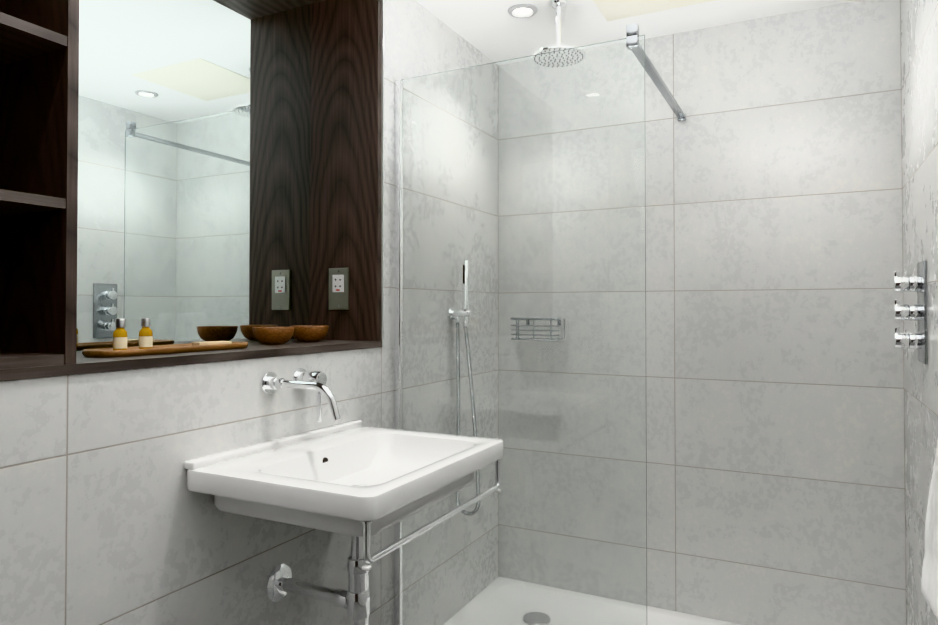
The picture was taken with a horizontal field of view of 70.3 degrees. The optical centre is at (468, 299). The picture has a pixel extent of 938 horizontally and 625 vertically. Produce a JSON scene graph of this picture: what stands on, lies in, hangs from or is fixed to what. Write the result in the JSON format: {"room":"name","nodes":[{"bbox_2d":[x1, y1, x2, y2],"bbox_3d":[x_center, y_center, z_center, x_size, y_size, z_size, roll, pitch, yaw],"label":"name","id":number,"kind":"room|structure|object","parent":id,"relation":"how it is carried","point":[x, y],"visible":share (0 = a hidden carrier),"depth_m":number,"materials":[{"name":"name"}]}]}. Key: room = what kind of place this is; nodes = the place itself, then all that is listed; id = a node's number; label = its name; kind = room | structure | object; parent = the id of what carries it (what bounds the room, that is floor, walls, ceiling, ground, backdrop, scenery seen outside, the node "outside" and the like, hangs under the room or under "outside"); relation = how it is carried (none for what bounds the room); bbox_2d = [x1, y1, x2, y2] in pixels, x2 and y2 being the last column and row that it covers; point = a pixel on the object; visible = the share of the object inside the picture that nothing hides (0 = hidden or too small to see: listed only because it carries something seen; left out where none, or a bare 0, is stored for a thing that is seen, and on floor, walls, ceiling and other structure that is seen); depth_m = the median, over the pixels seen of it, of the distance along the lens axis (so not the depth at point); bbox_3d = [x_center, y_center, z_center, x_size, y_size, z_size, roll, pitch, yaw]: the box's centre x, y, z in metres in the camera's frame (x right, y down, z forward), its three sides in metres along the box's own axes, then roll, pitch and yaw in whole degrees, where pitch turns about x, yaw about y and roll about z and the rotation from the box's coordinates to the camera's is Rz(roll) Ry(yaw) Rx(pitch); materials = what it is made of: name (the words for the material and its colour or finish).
{"room":"bathroom","nodes":[
{"label":"bathroom","id":0,"kind":"room"},
{"bbox_2d":[0,347,380,624],"bbox_3d":[-1.097,0.729,1.128,0.400,1.163,2.737,0,-1,27],"label":"wall","id":1,"kind":"structure","parent":0,"point":[107,517],"depth_m":1.48,"materials":[{"name":"tile"}]},
{"bbox_2d":[0,0,381,380],"bbox_3d":[-0.778,-0.483,1.657,0.303,1.275,1.535,0,-1,27],"label":"shelf unit","id":2,"kind":"object","parent":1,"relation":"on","point":[39,70],"visible":0.85,"depth_m":1.40,"materials":[{"name":"brown wood"}]},
{"bbox_2d":[82,342,247,356],"bbox_3d":[-0.750,0.126,1.692,0.115,0.015,0.450,0,-1,27],"label":"wood tray","id":3,"kind":"object","parent":2,"relation":"on","point":[137,351],"visible":0.88,"depth_m":1.61,"materials":[{"name":"brown wood"}]},
{"bbox_2d":[113,318,126,349],"bbox_3d":[-0.821,0.086,1.569,0.031,0.080,0.031,0,-1,27],"label":"bottle","id":4,"kind":"object","parent":3,"relation":"on","point":[119,338],"visible":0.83,"depth_m":1.56,"materials":[{"name":"yellow plastic"}]},
{"bbox_2d":[139,318,152,348],"bbox_3d":[-0.788,0.086,1.625,0.031,0.080,0.031,0,-1,27],"label":"bottle","id":5,"kind":"object","parent":3,"relation":"on","point":[145,337],"visible":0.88,"depth_m":1.61,"materials":[{"name":"yellow plastic"}]},
{"bbox_2d":[192,341,231,345],"bbox_3d":[-0.693,0.121,1.798,0.042,0.014,0.095,-1,-1,39],"label":"packet","id":6,"kind":"object","parent":3,"relation":"on","point":[209,343],"visible":0.5,"depth_m":1.78,"materials":[{"name":"beige paper"}]},
{"bbox_2d":[252,327,294,343],"bbox_3d":[-0.601,0.112,2.049,0.126,0.052,0.126,0,-1,27],"label":"bowl","id":7,"kind":"object","parent":2,"relation":"on","point":[272,335],"visible":1,"depth_m":2.00,"materials":[{"name":"brown wood"}]},
{"bbox_2d":[290,325,328,341],"bbox_3d":[-0.529,0.115,2.209,0.126,0.052,0.126,0,-1,27],"label":"bowl","id":8,"kind":"object","parent":2,"relation":"on","point":[308,333],"visible":1,"depth_m":2.16,"materials":[{"name":"brown wood"}]},
{"bbox_2d":[329,268,348,309],"bbox_3d":[-0.453,-0.035,2.316,0.086,0.146,0.009,0,-1,27],"label":"electrical outlet","id":9,"kind":"object","parent":2,"relation":"attached to","point":[338,288],"visible":1,"depth_m":2.31,"materials":[{"name":"silver metal"}]},
{"bbox_2d":[261,368,340,421],"bbox_3d":[-0.405,0.269,1.791,0.237,0.149,0.182,0,-1,27],"label":"tap","id":10,"kind":"object","parent":1,"relation":"attached to","point":[273,382],"visible":1,"depth_m":1.77,"materials":[{"name":"silver metal"}]},
{"bbox_2d":[184,420,503,570],"bbox_3d":[-0.279,0.460,1.714,0.529,0.164,0.660,0,-1,27],"label":"basin","id":11,"kind":"object","parent":1,"relation":"attached to","point":[355,478],"visible":1,"depth_m":1.58,"materials":[{"name":"white ceramic"}]},
{"bbox_2d":[266,536,369,624],"bbox_3d":[-0.383,0.916,1.751,0.304,0.806,0.100,0,-1,27],"label":"trap","id":12,"kind":"object","parent":11,"relation":"attached to","point":[353,599],"visible":0.83,"depth_m":1.70,"materials":[{"name":"silver metal"}]},
{"bbox_2d":[381,0,492,624],"bbox_3d":[-0.258,0.115,2.786,0.400,2.440,0.963,0,-1,27],"label":"wall","id":13,"kind":"structure","parent":0,"point":[420,40],"depth_m":2.33,"materials":[{"name":"tile"}]},
{"bbox_2d":[382,0,383,346],"bbox_3d":[-0.294,-0.474,2.278,0.003,1.276,0.009,0,-1,27],"label":"trim","id":14,"kind":"structure","parent":13,"relation":"attached to","point":[382,173],"depth_m":2.28,"materials":[{"name":"silver metal"}]},
{"bbox_2d":[415,0,857,61],"bbox_3d":[-0.121,-1.179,1.200,2.100,0.100,3.900,0,-1,27],"label":"ceiling","id":15,"kind":"structure","parent":0,"point":[494,30],"depth_m":2.65,"materials":[{"name":"white paint"}]},
{"bbox_2d":[508,4,537,17],"bbox_3d":[0.206,-1.103,2.558,0.114,0.010,0.114,0,-1,27],"label":"recessed light","id":16,"kind":"object","parent":15,"relation":"in","point":[522,10],"visible":1,"depth_m":2.56,"materials":[{"name":"grey"}]},
{"bbox_2d":[533,0,575,54],"bbox_3d":[0.336,-1.003,2.491,0.203,0.212,0.203,0,-1,27],"label":"shower head","id":17,"kind":"object","parent":15,"relation":"attached to","point":[558,5],"visible":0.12,"depth_m":2.48},
{"bbox_2d":[593,0,713,21],"bbox_3d":[0.660,-1.109,2.342,0.475,0.005,0.455,0,-1,27],"label":"ceiling hatch","id":18,"kind":"object","parent":15,"relation":"attached to","point":[611,10],"visible":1,"depth_m":2.52,"materials":[{"name":"white paint"}]},
{"bbox_2d":[645,0,906,624],"bbox_3d":[0.741,0.116,2.874,2.100,2.440,0.100,0,-1,27],"label":"wall","id":19,"kind":"structure","parent":0,"point":[775,423],"depth_m":2.59,"materials":[{"name":"tile"}]},
{"bbox_2d":[901,0,937,624],"bbox_3d":[1.438,0.035,2.041,0.100,2.226,0.756,0,-1,27],"label":"wall","id":20,"kind":"structure","parent":0,"point":[919,57],"depth_m":2.06,"materials":[{"name":"tile"}]},
{"bbox_2d":[893,260,927,364],"bbox_3d":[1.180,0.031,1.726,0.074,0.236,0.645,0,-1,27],"label":"shower valve","id":21,"kind":"object","parent":20,"relation":"attached to","point":[917,283],"visible":1,"depth_m":1.62,"materials":[{"name":"silver metal"}]},
{"bbox_2d":[921,441,937,619],"bbox_3d":[0.759,0.284,0.955,0.129,0.497,0.642,0,-1,27],"label":"towel","id":22,"kind":"object","parent":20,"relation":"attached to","point":[929,584],"visible":1,"depth_m":1.13,"materials":[{"name":"white fabric"}]},
{"bbox_3d":[-0.121,1.361,1.163,2.100,0.100,3.900,0,-1,27],"label":"floor","id":23,"kind":"structure","parent":0,"visible":0},
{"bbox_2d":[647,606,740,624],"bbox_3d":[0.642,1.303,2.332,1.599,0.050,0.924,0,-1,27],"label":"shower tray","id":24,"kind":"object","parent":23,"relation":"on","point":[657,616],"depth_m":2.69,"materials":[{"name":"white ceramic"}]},
{"bbox_2d":[394,23,685,624],"bbox_3d":[0.325,0.239,2.529,0.869,2.083,0.889,0,-1,27],"label":"glass screen","id":25,"kind":"object","parent":24,"relation":"on","point":[520,264],"visible":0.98,"depth_m":2.11,"materials":[{"name":"clear glass"}]},
{"bbox_3d":[-0.958,-0.482,1.749,0.100,1.277,1.537,0,-1,27],"label":"wall","id":26,"kind":"structure","parent":0,"visible":0},
{"bbox_2d":[76,0,310,352],"bbox_3d":[-0.806,-0.466,1.926,0.006,1.204,1.036,0,-1,27],"label":"mirror","id":27,"kind":"object","parent":26,"relation":"attached to","point":[193,222],"visible":0.62,"depth_m":1.93,"materials":[{"name":"silver mirror"}]}
]}

